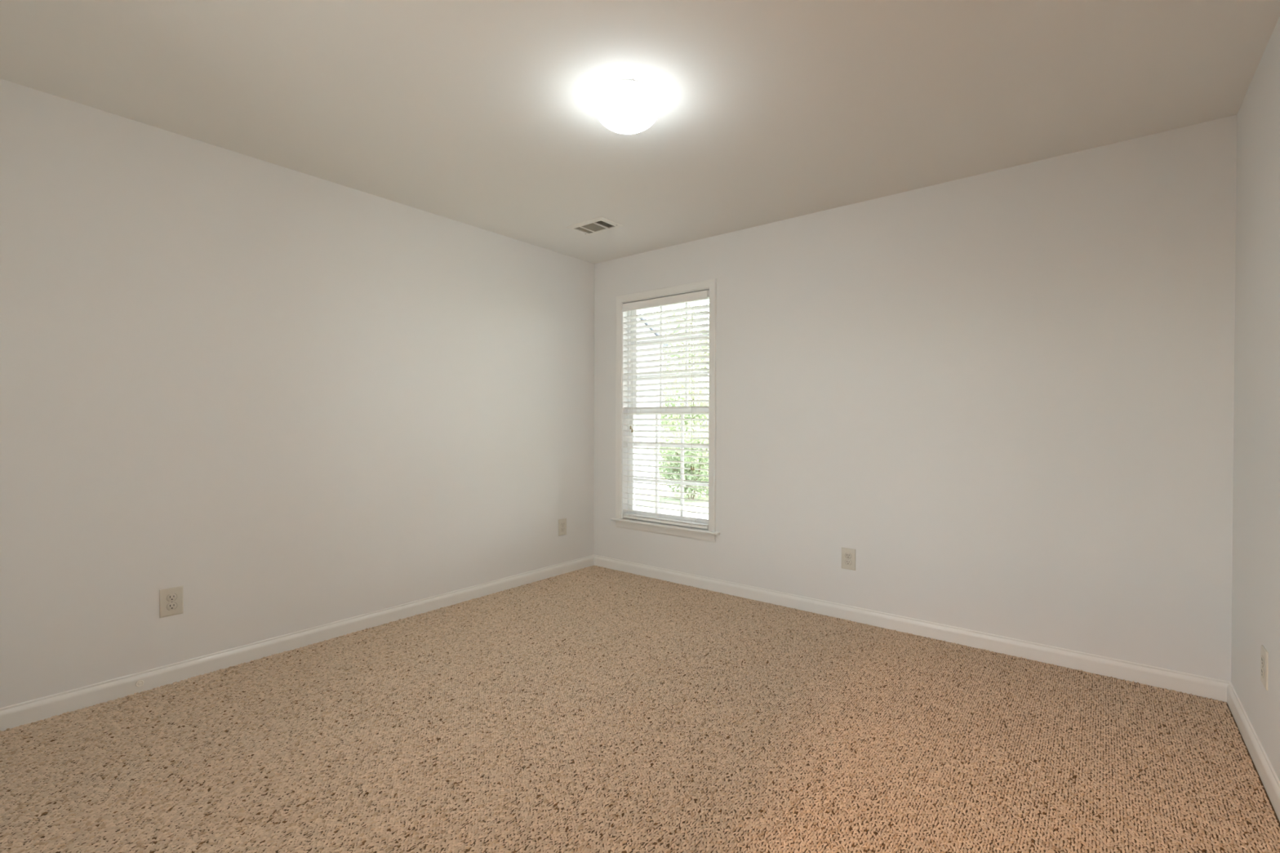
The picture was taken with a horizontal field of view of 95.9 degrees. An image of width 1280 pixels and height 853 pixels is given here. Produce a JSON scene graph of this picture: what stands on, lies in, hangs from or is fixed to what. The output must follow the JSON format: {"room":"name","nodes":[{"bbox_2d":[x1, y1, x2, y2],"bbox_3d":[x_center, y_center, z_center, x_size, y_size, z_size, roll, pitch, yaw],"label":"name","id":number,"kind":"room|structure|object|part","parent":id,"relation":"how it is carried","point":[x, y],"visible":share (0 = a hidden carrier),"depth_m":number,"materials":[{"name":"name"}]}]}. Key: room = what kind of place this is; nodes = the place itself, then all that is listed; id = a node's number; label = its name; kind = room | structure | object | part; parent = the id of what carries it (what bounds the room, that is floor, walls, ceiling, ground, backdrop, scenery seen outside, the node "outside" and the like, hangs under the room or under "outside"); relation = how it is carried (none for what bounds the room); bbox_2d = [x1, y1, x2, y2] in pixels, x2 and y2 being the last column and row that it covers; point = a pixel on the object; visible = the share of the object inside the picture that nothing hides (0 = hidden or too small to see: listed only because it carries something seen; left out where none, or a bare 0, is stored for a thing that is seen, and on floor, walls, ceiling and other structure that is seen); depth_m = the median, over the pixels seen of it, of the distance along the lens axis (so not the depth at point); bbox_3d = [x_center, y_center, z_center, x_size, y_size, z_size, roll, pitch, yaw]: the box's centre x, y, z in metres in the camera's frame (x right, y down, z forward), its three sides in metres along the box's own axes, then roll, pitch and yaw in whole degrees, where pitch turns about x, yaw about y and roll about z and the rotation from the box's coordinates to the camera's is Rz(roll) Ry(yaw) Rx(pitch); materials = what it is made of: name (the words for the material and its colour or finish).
{"room":"empty bedroom","nodes":[
{"label":"empty bedroom","id":0,"kind":"room"},
{"bbox_2d":[0,78,594,708],"bbox_3d":[-1.567,-0.109,3.319,0.150,2.800,3.930,1,1,39],"label":"wall","id":1,"kind":"structure","parent":0,"point":[288,400],"depth_m":2.77,"materials":[{"name":"paint"}]},
{"bbox_2d":[135,680,143,687],"bbox_3d":[-2.142,1.101,2.471,0.006,0.028,0.028,1,1,39],"label":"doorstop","id":2,"kind":"object","parent":1,"relation":"attached to","point":[139,683],"visible":1,"depth_m":2.47,"materials":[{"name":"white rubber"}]},
{"bbox_2d":[159,586,183,617],"bbox_3d":[-2.080,0.779,2.564,0.008,0.125,0.084,1,1,39],"label":"wall outlet","id":3,"kind":"object","parent":1,"relation":"attached to","point":[171,599],"visible":1,"depth_m":2.56,"materials":[{"name":"plastic"}]},
{"bbox_2d":[166,602,177,610],"bbox_3d":[-2.079,0.798,2.563,0.001,0.032,0.038,1,1,39],"label":"receptacle","id":4,"kind":"object","parent":3,"relation":"attached to","point":[170,606],"depth_m":2.56,"materials":[{"name":"plastic"}]},
{"bbox_2d":[166,593,177,601],"bbox_3d":[-2.079,0.759,2.563,0.001,0.032,0.038,1,1,39],"label":"receptacle","id":5,"kind":"object","parent":3,"relation":"attached to","point":[170,597],"depth_m":2.56,"materials":[{"name":"plastic"}]},
{"bbox_2d":[0,554,594,731],"bbox_3d":[-1.516,1.094,3.266,0.013,0.085,3.660,1,1,39],"label":"baseboard","id":6,"kind":"structure","parent":1,"relation":"attached to","point":[13,716],"depth_m":2.78,"materials":[{"name":"paint"}]},
{"bbox_2d":[558,518,566,536],"bbox_3d":[-0.591,0.770,4.417,0.008,0.125,0.084,1,1,39],"label":"wall outlet","id":7,"kind":"object","parent":1,"relation":"attached to","point":[562,522],"visible":1,"depth_m":4.41,"materials":[{"name":"plastic"}]},
{"bbox_2d":[0,0,1279,263],"bbox_3d":[-0.920,-1.389,1.078,3.948,0.200,6.600,1,1,39],"label":"ceiling","id":8,"kind":"structure","parent":0,"point":[479,113],"depth_m":2.22,"materials":[{"name":"paint"}]},
{"bbox_2d":[566,216,623,235],"bbox_3d":[-0.295,-1.400,3.774,0.311,0.200,0.218,1,1,39],"label":"ceiling vent","id":9,"kind":"object","parent":8,"relation":"in","point":[598,224],"visible":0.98,"depth_m":3.76,"materials":[{"name":"metal"}]},
{"bbox_2d":[594,78,660,133],"bbox_3d":[-0.050,-1.234,2.270,0.261,0.126,0.261,1,1,39],"label":"ceiling light","id":10,"kind":"object","parent":8,"relation":"attached to","point":[632,106],"visible":1,"depth_m":2.19,"materials":[{"name":"glass"}]},
{"bbox_2d":[0,567,1279,852],"bbox_3d":[-0.879,1.233,1.158,3.888,0.154,6.450,1,1,39],"label":"floor","id":11,"kind":"structure","parent":0,"point":[780,706],"depth_m":2.00,"materials":[{"name":"beige carpet"}]},
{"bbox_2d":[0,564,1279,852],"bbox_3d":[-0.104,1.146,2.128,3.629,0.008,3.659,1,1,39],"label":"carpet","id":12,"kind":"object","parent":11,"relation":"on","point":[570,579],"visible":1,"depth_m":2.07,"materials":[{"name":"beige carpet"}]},
{"bbox_2d":[594,115,1236,681],"bbox_3d":[1.097,-0.106,3.603,3.648,2.800,0.150,1,1,39],"label":"wall","id":13,"kind":"structure","parent":0,"point":[1010,391],"depth_m":2.96,"materials":[{"name":"paint"}]},
{"bbox_2d":[610,278,719,542],"bbox_3d":[0.208,-0.111,4.291,0.968,1.812,0.190,1,1,39],"label":"window","id":14,"kind":"structure","parent":13,"relation":"in","point":[709,535],"depth_m":4.36,"materials":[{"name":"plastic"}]},
{"bbox_3d":[0.179,0.730,4.264,0.968,0.016,0.102,0,1,39],"label":"sill","id":15,"kind":"part","parent":14,"relation":"part of","materials":[{"name":"paint"}]},
{"bbox_2d":[622,289,709,528],"bbox_3d":[0.180,-0.119,4.270,0.772,1.669,0.067,1,1,39],"label":"window blind","id":16,"kind":"object","parent":14,"relation":"attached to","point":[703,295],"visible":0.97,"depth_m":4.24,"materials":[{"name":"white plastic"}]},
{"bbox_3d":[-0.070,-0.454,4.439,0.004,0.902,0.009,0,1,22],"label":"pull cord","id":17,"kind":"part","parent":16,"relation":"part of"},
{"bbox_3d":[-0.059,-0.442,4.430,0.003,0.926,0.009,0,1,24],"label":"pull cord","id":18,"kind":"part","parent":16,"relation":"part of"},
{"bbox_3d":[-0.014,-0.099,4.435,0.002,1.621,0.055,1,1,39],"label":"ladder cord","id":19,"kind":"part","parent":16,"relation":"part of","materials":[{"name":"white fabric"}]},
{"bbox_3d":[0.172,-0.098,4.285,0.002,1.621,0.055,1,1,39],"label":"ladder cord","id":20,"kind":"part","parent":16,"relation":"part of","materials":[{"name":"white fabric"}]},
{"bbox_3d":[0.183,0.704,4.281,0.769,0.020,0.048,0,1,39],"label":"rail","id":21,"kind":"part","parent":16,"relation":"part of","materials":[{"name":"white plastic"}]},
{"bbox_3d":[0.371,-0.308,4.085,0.011,1.186,0.004,0,0,-9],"label":"pull cord","id":22,"kind":"part","parent":16,"relation":"part of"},
{"bbox_3d":[0.383,-0.096,4.116,0.002,1.621,0.055,0,1,39],"label":"ladder cord","id":23,"kind":"part","parent":16,"relation":"part of","materials":[{"name":"white fabric"}]},
{"bbox_3d":[0.224,0.292,4.321,0.785,0.856,0.030,0,1,39],"label":"sash","id":24,"kind":"part","parent":14,"relation":"part of","materials":[{"name":"plastic"}]},
{"bbox_3d":[0.250,-0.528,4.345,0.785,0.860,0.030,0,1,39],"label":"sash","id":25,"kind":"part","parent":14,"relation":"part of","materials":[{"name":"plastic"}]},
{"bbox_2d":[841,547,855,570],"bbox_3d":[1.228,0.781,3.402,0.084,0.125,0.008,1,1,39],"label":"wall outlet","id":26,"kind":"object","parent":13,"relation":"attached to","point":[848,555],"visible":1,"depth_m":3.40,"materials":[{"name":"plastic"}]},
{"bbox_2d":[844,559,851,564],"bbox_3d":[1.227,0.801,3.401,0.038,0.032,0.001,1,1,39],"label":"receptacle","id":27,"kind":"object","parent":26,"relation":"attached to","point":[847,562],"depth_m":3.40,"materials":[{"name":"plastic"}]},
{"bbox_2d":[844,553,851,558],"bbox_3d":[1.227,0.762,3.400,0.034,0.028,0.002,1,1,39],"label":"receptacle","id":28,"kind":"object","parent":26,"relation":"attached to","point":[846,555],"depth_m":3.40,"materials":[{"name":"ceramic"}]},
{"bbox_2d":[594,555,1230,702],"bbox_3d":[1.043,1.097,3.549,3.648,0.085,0.013,1,1,39],"label":"baseboard","id":29,"kind":"structure","parent":13,"relation":"attached to","point":[1199,686],"depth_m":3.03,"materials":[{"name":"paint"}]},
{"bbox_2d":[1231,16,1279,781],"bbox_3d":[0.604,-0.077,-0.042,0.150,2.800,6.450,1,1,39],"label":"wall","id":30,"kind":"structure","parent":0,"point":[1255,566],"depth_m":2.03,"materials":[{"name":"paint"}]},
{"bbox_2d":[1226,681,1279,822],"bbox_3d":[1.318,1.119,0.989,0.013,0.085,3.660,1,1,39],"label":"baseboard","id":31,"kind":"structure","parent":30,"relation":"attached to","point":[1271,783],"depth_m":1.96,"materials":[{"name":"paint"}]},
{"bbox_2d":[1260,644,1268,690],"bbox_3d":[2.065,0.796,1.911,0.008,0.125,0.084,1,1,39],"label":"wall outlet","id":32,"kind":"object","parent":30,"relation":"attached to","point":[1264,653],"visible":1,"depth_m":1.90,"materials":[{"name":"plastic"}]},
{"bbox_2d":[1261,667,1263,677],"bbox_3d":[2.063,0.816,1.913,0.002,0.028,0.034,1,1,39],"label":"receptacle","id":33,"kind":"object","parent":32,"relation":"attached to","point":[1262,668],"depth_m":1.91,"materials":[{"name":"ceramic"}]},
{"bbox_2d":[1261,655,1264,666],"bbox_3d":[2.063,0.777,1.913,0.002,0.032,0.038,0,1,39],"label":"receptacle","id":34,"kind":"object","parent":32,"relation":"attached to","point":[1262,656],"depth_m":1.91,"materials":[{"name":"plastic"}]},
{"label":"outside","id":35,"kind":"structure","parent":0,"visible":0},
{"bbox_2d":[635,427,708,519],"bbox_3d":[10.807,0.927,34.580,60.000,1.239,60.000,1,1,39],"label":"lawn","id":36,"kind":"structure","parent":35,"point":[704,504],"depth_m":12.04,"materials":[{"name":"green plant"}]},
{"bbox_2d":[635,311,667,489],"bbox_3d":[-2.942,-1.832,16.055,6.720,7.310,4.390,0,0,-8],"label":"neighbor house","id":37,"kind":"structure","parent":36,"relation":"on","point":[642,399],"depth_m":14.43,"materials":[{"name":"white"}]},
{"bbox_2d":[639,300,709,404],"bbox_3d":[1.651,-2.615,25.866,7.107,8.136,5.928,0,0,-13],"label":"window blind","id":38,"kind":"object","parent":36,"relation":"on","point":[678,306],"visible":0.13,"depth_m":24.90,"materials":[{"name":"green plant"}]},
{"bbox_2d":[641,414,708,499],"bbox_3d":[1.252,0.809,12.519,2.314,2.113,2.208,1,1,39],"label":"leafy shrub","id":39,"kind":"object","parent":36,"relation":"on","point":[689,490],"visible":0.43,"depth_m":12.34,"materials":[{"name":"green plant"}]},
{"bbox_2d":[660,362,708,442],"bbox_3d":[1.629,-0.310,20.196,3.259,3.820,3.614,0,0,4],"label":"leafy tree","id":40,"kind":"object","parent":36,"relation":"on","point":[701,391],"visible":0.37,"depth_m":19.68,"materials":[{"name":"green plant"}]}
]}

